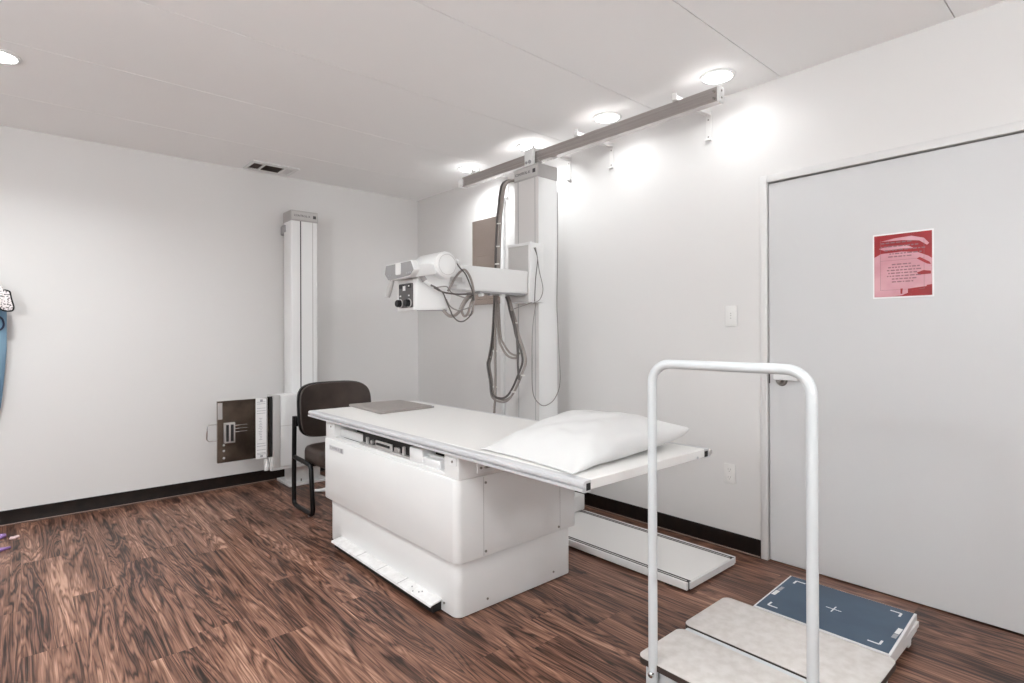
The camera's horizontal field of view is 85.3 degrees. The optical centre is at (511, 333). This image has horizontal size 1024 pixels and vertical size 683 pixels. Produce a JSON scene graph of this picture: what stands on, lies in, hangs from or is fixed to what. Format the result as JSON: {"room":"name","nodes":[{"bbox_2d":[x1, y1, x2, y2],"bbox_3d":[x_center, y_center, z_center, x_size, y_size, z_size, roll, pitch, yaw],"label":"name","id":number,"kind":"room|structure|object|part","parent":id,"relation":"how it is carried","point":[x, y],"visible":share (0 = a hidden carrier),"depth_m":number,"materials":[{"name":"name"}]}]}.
{"room":"radiology room","nodes":[
{"label":"radiology room","id":0,"kind":"room"},
{"bbox_2d":[0,125,417,510],"bbox_3d":[-2.818,-0.054,4.371,5.267,2.703,0.100,0,0,-41],"label":"wall","id":1,"kind":"structure","parent":0,"point":[146,288],"depth_m":4.34,"materials":[{"name":"white paint"}]},
{"bbox_2d":[0,310,6,407],"bbox_3d":[-3.594,0.073,3.517,0.592,0.890,0.151,0,0,-41],"label":"apron","id":2,"kind":"object","parent":1,"relation":"hanging from","point":[3,315],"visible":0.97,"depth_m":3.70,"materials":[{"name":"blue fabric"}]},
{"bbox_2d":[0,285,14,311],"bbox_3d":[-3.425,-0.252,3.552,0.372,0.221,0.022,0,0,-41],"label":"thyroid collar","id":3,"kind":"object","parent":2,"relation":"hanging from","point":[6,301],"visible":1,"depth_m":3.64,"materials":[{"name":"white fabric"}]},
{"bbox_2d":[0,467,324,526],"bbox_3d":[-2.834,1.247,4.272,4.907,0.101,0.018,0,0,-41],"label":"baseboard","id":4,"kind":"structure","parent":1,"relation":"attached to","point":[58,509],"depth_m":4.22,"materials":[{"name":"plastic"}]},
{"bbox_2d":[0,0,1006,200],"bbox_3d":[-0.574,-1.478,1.829,5.267,0.120,6.891,0,0,-41],"label":"ceiling","id":5,"kind":"structure","parent":0,"point":[384,97],"depth_m":2.95,"materials":[{"name":"white paint"}]},
{"bbox_2d":[0,48,22,64],"bbox_3d":[-2.599,-1.399,2.810,0.192,0.019,0.192,0,0,-41],"label":"recessed light","id":6,"kind":"object","parent":5,"relation":"in","point":[6,57],"visible":1,"depth_m":2.82,"materials":[{"name":"white"}]},
{"bbox_2d":[243,160,299,176],"bbox_3d":[-2.045,-1.401,4.729,0.378,0.012,0.275,0,0,-41],"label":"ceiling vent","id":7,"kind":"object","parent":5,"relation":"in","point":[255,165],"visible":1,"depth_m":4.71,"materials":[{"name":"white metal"}]},
{"bbox_2d":[458,165,479,172],"bbox_3d":[-0.371,-1.403,4.773,0.192,0.019,0.192,0,0,-41],"label":"recessed light","id":8,"kind":"object","parent":5,"relation":"in","point":[467,169],"visible":0.88,"depth_m":4.74,"materials":[{"name":"white"}]},
{"bbox_2d":[516,142,541,150],"bbox_3d":[0.127,-1.406,4.210,0.192,0.019,0.192,0,0,-41],"label":"recessed light","id":9,"kind":"object","parent":5,"relation":"in","point":[524,146],"visible":0.71,"depth_m":4.17,"materials":[{"name":"white"}]},
{"bbox_2d":[592,111,621,123],"bbox_3d":[0.624,-1.409,3.648,0.192,0.019,0.192,0,0,-41],"label":"recessed light","id":10,"kind":"object","parent":5,"relation":"in","point":[608,117],"visible":1,"depth_m":3.62,"materials":[{"name":"white"}]},
{"bbox_2d":[699,68,735,84],"bbox_3d":[1.135,-1.411,3.070,0.192,0.019,0.192,0,0,-41],"label":"recessed light","id":11,"kind":"object","parent":5,"relation":"in","point":[719,75],"visible":1,"depth_m":3.05,"materials":[{"name":"white"}]},
{"bbox_2d":[0,472,1023,682],"bbox_3d":[-0.564,1.345,1.824,5.267,0.120,6.891,0,0,-41],"label":"floor","id":12,"kind":"structure","parent":0,"point":[238,584],"depth_m":2.54,"materials":[{"name":"brown wood"}]},
{"bbox_2d":[0,546,10,551],"bbox_3d":[-3.052,1.289,3.305,0.110,0.014,0.065,0,0,-41],"label":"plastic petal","id":13,"kind":"object","parent":12,"relation":"on","point":[1,548],"visible":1,"depth_m":3.33,"materials":[{"name":"purple plastic"}]},
{"bbox_2d":[206,209,325,486],"bbox_3d":[-2.055,0.119,4.646,0.987,2.352,0.496,0,0,-41],"label":"stand","id":14,"kind":"object","parent":12,"relation":"on","point":[258,428],"visible":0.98,"depth_m":4.76,"materials":[{"name":"white metal"}]},
{"bbox_3d":[-2.268,0.752,4.201,0.077,0.136,0.010,0,0,-41],"label":"handle","id":15,"kind":"part","parent":14,"relation":"part of","materials":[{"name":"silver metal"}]},
{"bbox_3d":[-2.219,0.592,4.227,0.032,0.125,0.005,0,0,-41],"label":"scale plate","id":16,"kind":"part","parent":14,"relation":"part of","materials":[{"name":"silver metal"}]},
{"bbox_2d":[217,398,269,462],"bbox_3d":[-2.097,0.752,4.351,0.382,0.470,0.024,0,0,-41],"label":"tray","id":17,"kind":"object","parent":14,"relation":"on","point":[251,417],"depth_m":4.35,"materials":[{"name":"metal"}]},
{"bbox_3d":[-1.960,0.750,4.455,0.005,0.470,0.006,0,0,-41],"label":"trim","id":18,"kind":"part","parent":14,"relation":"part of","materials":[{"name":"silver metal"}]},
{"bbox_3d":[-1.846,1.284,4.902,0.338,0.022,0.310,0,0,-41],"label":"plate","id":19,"kind":"part","parent":14,"relation":"part of","materials":[{"name":"white metal"}]},
{"bbox_3d":[-1.793,-1.013,4.817,0.217,0.068,0.004,0,0,-41],"label":"name plate","id":20,"kind":"part","parent":14,"relation":"part of","materials":[{"name":"grey plastic"}]},
{"bbox_2d":[314,488,324,491],"bbox_3d":[-1.355,1.187,4.962,0.365,0.208,0.982,0,0,12],"label":"power cord","id":21,"kind":"object","parent":12,"relation":"on","point":[320,489],"visible":0.18,"depth_m":4.53,"materials":[{"name":"white plastic"}]},
{"bbox_2d":[292,380,370,516],"bbox_3d":[-1.258,0.833,4.193,0.633,0.917,0.555,0,0,-41],"label":"chair","id":22,"kind":"object","parent":12,"relation":"on","point":[341,393],"visible":0.5,"depth_m":4.17,"materials":[{"name":"brown plastic"}]},
{"bbox_3d":[-1.513,0.954,4.029,0.033,0.675,0.390,0,0,-41],"label":"frame","id":23,"kind":"part","parent":22,"relation":"part of","materials":[{"name":"black metal"}]},
{"bbox_3d":[-1.208,0.874,4.140,0.570,0.123,0.410,0,0,-41],"label":"seat","id":24,"kind":"part","parent":22,"relation":"part of","materials":[{"name":"brown plastic"}]},
{"bbox_3d":[-1.378,0.582,4.331,0.568,0.400,0.120,0,0,-41],"label":"backrest","id":25,"kind":"part","parent":22,"relation":"part of","materials":[{"name":"brown plastic"}]},
{"bbox_2d":[308,401,711,617],"bbox_3d":[-0.247,0.894,3.055,0.883,0.776,2.412,0,0,-41],"label":"table","id":26,"kind":"object","parent":12,"relation":"on","point":[460,528],"visible":0.94,"depth_m":2.73,"materials":[{"name":"white"}]},
{"bbox_3d":[-1.070,0.705,3.385,0.003,0.030,0.195,0,0,-41],"label":"name plate","id":27,"kind":"part","parent":26,"relation":"part of","materials":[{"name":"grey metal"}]},
{"bbox_2d":[359,432,412,459],"bbox_3d":[-0.651,0.595,3.039,0.132,0.082,0.550,0,0,-41],"label":"tray","id":28,"kind":"object","parent":26,"relation":"on","point":[374,444],"depth_m":2.98,"materials":[{"name":"grey metal"}]},
{"bbox_2d":[349,400,433,413],"bbox_3d":[-0.839,0.501,3.831,0.433,0.016,0.522,0,0,-41],"label":"plate","id":29,"kind":"object","parent":26,"relation":"on","point":[381,407],"visible":1,"depth_m":3.76,"materials":[{"name":"beige plastic"}]},
{"bbox_3d":[-0.541,0.528,2.801,0.042,0.040,2.406,0,0,-41],"label":"rail","id":30,"kind":"part","parent":26,"relation":"part of","materials":[{"name":"grey metal"}]},
{"bbox_3d":[-0.267,0.574,2.490,0.009,0.034,0.058,0,0,-41],"label":"screw plate","id":31,"kind":"part","parent":26,"relation":"part of","materials":[{"name":"white metal"}]},
{"bbox_3d":[-0.242,0.522,3.067,0.758,0.032,2.388,0,0,-41],"label":"table panel","id":32,"kind":"part","parent":26,"relation":"part of","materials":[{"name":"white plastic"}]},
{"bbox_3d":[0.058,0.527,3.331,0.042,0.040,2.406,0,0,-41],"label":"rail","id":33,"kind":"part","parent":26,"relation":"part of","materials":[{"name":"grey metal"}]},
{"bbox_2d":[481,410,690,473],"bbox_3d":[0.291,0.427,2.454,0.770,0.150,0.665,0,0,-41],"label":"pillow","id":34,"kind":"object","parent":26,"relation":"on","point":[573,441],"visible":0.97,"depth_m":2.26,"materials":[{"name":"white fabric"}]},
{"bbox_3d":[0.550,0.521,2.170,0.759,0.035,0.009,0,0,-41],"label":"trim","id":35,"kind":"part","parent":26,"relation":"part of","materials":[{"name":"white laminate"}]},
{"bbox_2d":[568,510,735,590],"bbox_3d":[0.220,1.262,3.849,0.500,0.048,2.514,0,0,-41],"label":"floor track","id":36,"kind":"object","parent":12,"relation":"on","point":[685,565],"visible":0.48,"depth_m":3.17,"materials":[{"name":"white metal"}]},
{"bbox_2d":[385,147,583,511],"bbox_3d":[-0.252,-0.053,3.716,1.372,2.578,0.738,0,0,-41],"label":"machine","id":37,"kind":"object","parent":36,"relation":"on","point":[529,282],"visible":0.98,"depth_m":3.96,"materials":[{"name":"white metal"}]},
{"bbox_3d":[-0.709,-0.262,3.230,0.058,0.108,0.032,0,0,20],"label":"handle","id":38,"kind":"part","parent":37,"relation":"part of","materials":[{"name":"grey plastic"}]},
{"bbox_3d":[-0.661,-0.174,3.244,0.030,0.043,0.043,0,0,-41],"label":"knob","id":39,"kind":"part","parent":37,"relation":"part of","materials":[{"name":"black plastic"}]},
{"bbox_3d":[-0.639,-0.352,3.138,0.006,0.090,0.310,0,0,-41],"label":"plate","id":40,"kind":"part","parent":37,"relation":"part of","materials":[{"name":"grey plastic"}]},
{"bbox_3d":[-0.614,-0.218,3.220,0.010,0.140,0.149,0,0,-41],"label":"control panel","id":41,"kind":"part","parent":37,"relation":"part of","materials":[{"name":"grey plastic"}]},
{"bbox_3d":[-0.598,-0.174,3.172,0.030,0.043,0.043,0,0,-41],"label":"knob","id":42,"kind":"part","parent":37,"relation":"part of","materials":[{"name":"black plastic"}]},
{"bbox_3d":[-0.163,-0.350,3.688,0.602,0.158,0.150,0,0,-41],"label":"arm","id":43,"kind":"part","parent":37,"relation":"part of","materials":[{"name":"white"}]},
{"bbox_3d":[-0.103,-0.266,3.740,0.400,0.011,0.140,0,0,-41],"label":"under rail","id":44,"kind":"part","parent":37,"relation":"part of","materials":[{"name":"grey plastic"}]},
{"bbox_3d":[0.046,-0.620,3.917,0.022,0.020,0.224,0,0,-41],"label":"edge frame","id":45,"kind":"part","parent":37,"relation":"part of","materials":[{"name":"white"}]},
{"bbox_3d":[0.049,-0.416,3.913,0.012,0.389,0.216,0,0,-41],"label":"panel","id":46,"kind":"part","parent":37,"relation":"part of","materials":[{"name":"grey plastic"}]},
{"bbox_3d":[0.099,-1.162,4.030,0.005,0.073,0.242,0,0,-41],"label":"name plate","id":47,"kind":"part","parent":37,"relation":"part of","materials":[{"name":"grey plastic"}]},
{"bbox_3d":[0.126,-0.422,3.826,0.022,0.417,0.020,0,0,-41],"label":"edge frame","id":48,"kind":"part","parent":37,"relation":"part of","materials":[{"name":"white"}]},
{"bbox_2d":[640,360,895,682],"bbox_3d":[0.871,0.683,1.931,0.671,1.194,0.628,0,0,-41],"label":"step stool","id":49,"kind":"object","parent":12,"relation":"on","point":[731,640],"visible":1,"depth_m":1.89,"materials":[{"name":"white metal"}]},
{"bbox_3d":[0.488,1.212,1.946,0.028,0.123,0.028,0,0,-41],"label":"leg","id":50,"kind":"part","parent":49,"relation":"part of","materials":[{"name":"white metal"}]},
{"bbox_3d":[0.651,0.656,1.711,0.031,1.139,0.544,0,0,-41],"label":"handrail","id":51,"kind":"part","parent":49,"relation":"part of","materials":[{"name":"white metal"}]},
{"bbox_3d":[0.857,1.138,1.910,0.032,0.018,0.585,0,0,-41],"label":"rail","id":52,"kind":"part","parent":49,"relation":"part of","materials":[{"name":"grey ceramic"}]},
{"bbox_2d":[754,576,918,661],"bbox_3d":[1.377,1.229,2.380,0.439,0.101,0.528,0,0,-41],"label":"platform","id":53,"kind":"object","parent":12,"relation":"on","point":[887,630],"visible":0.67,"depth_m":2.32,"materials":[{"name":"blue plastic"}]},
{"bbox_2d":[418,0,1023,539],"bbox_3d":[1.262,-0.070,3.445,0.120,2.703,6.691,0,0,-41],"label":"wall","id":54,"kind":"structure","parent":0,"point":[654,246],"depth_m":3.49,"materials":[{"name":"white paint"}]},
{"bbox_2d":[472,216,499,304],"bbox_3d":[-0.234,-0.650,5.035,0.015,0.776,0.400,0,0,-41],"label":"wall panel","id":55,"kind":"object","parent":54,"relation":"attached to","point":[483,231],"visible":0.62,"depth_m":5.05,"materials":[{"name":"metal"}]},
{"bbox_2d":[499,198,504,414],"bbox_3d":[-0.082,0.003,4.854,0.028,2.368,0.056,0,0,-41],"label":"conduit","id":56,"kind":"object","parent":54,"relation":"attached to","point":[502,265],"visible":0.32,"depth_m":4.84,"materials":[{"name":"white metal"}]},
{"bbox_2d":[458,85,723,198],"bbox_3d":[0.458,-1.269,3.971,0.384,0.186,2.365,0,0,-41],"label":"wall rail","id":57,"kind":"object","parent":54,"relation":"attached to","point":[699,103],"visible":0.98,"depth_m":3.54,"materials":[{"name":"metal"}]},
{"bbox_2d":[575,491,760,558],"bbox_3d":[0.211,1.237,4.532,0.018,0.101,3.641,0,0,-41],"label":"baseboard","id":58,"kind":"structure","parent":54,"relation":"attached to","point":[740,543],"depth_m":3.54,"materials":[{"name":"plastic"}]},
{"bbox_2d":[724,463,735,483],"bbox_3d":[1.295,0.834,3.311,0.010,0.116,0.072,0,0,-41],"label":"wall outlet","id":59,"kind":"object","parent":54,"relation":"attached to","point":[729,469],"visible":1,"depth_m":3.31,"materials":[{"name":"white plastic"}]},
{"bbox_2d":[725,306,736,325],"bbox_3d":[1.301,-0.103,3.303,0.010,0.122,0.072,0,0,-41],"label":"light switch","id":60,"kind":"object","parent":54,"relation":"attached to","point":[730,311],"visible":1,"depth_m":3.30,"materials":[{"name":"white plastic"}]},
{"bbox_2d":[760,120,1023,633],"bbox_3d":[1.873,0.193,2.702,0.168,2.172,1.306,0,0,-41],"label":"door","id":61,"kind":"structure","parent":54,"relation":"in","point":[921,399],"depth_m":2.66,"materials":[{"name":"grey laminate"}]},
{"bbox_3d":[1.492,0.252,3.057,0.066,0.082,0.178,0,0,-41],"label":"handle","id":62,"kind":"part","parent":61,"relation":"part of","materials":[{"name":"silver metal"}]},
{"bbox_2d":[873,228,933,298],"bbox_3d":[1.871,-0.329,2.665,0.004,0.315,0.246,0,0,-41],"label":"door sign","id":63,"kind":"object","parent":61,"relation":"attached to","point":[903,262],"visible":1,"depth_m":2.66,"materials":[{"name":"red paper"}]},
{"bbox_2d":[881,245,912,250],"bbox_3d":[1.853,-0.414,2.684,0.001,0.021,0.145,0,0,-41],"label":"print","id":64,"kind":"object","parent":63,"relation":"on","point":[883,247],"depth_m":2.68},
{"bbox_2d":[874,252,931,296],"bbox_3d":[1.870,-0.285,2.665,0.001,0.214,0.233,0,0,-41],"label":"print","id":65,"kind":"object","parent":63,"relation":"attached to","point":[896,274],"depth_m":2.66},
{"bbox_2d":[883,236,928,243],"bbox_3d":[1.875,-0.438,2.658,0.001,0.050,0.193,0,0,-41],"label":"print","id":66,"kind":"object","parent":63,"relation":"on","point":[886,239],"depth_m":2.65}
]}

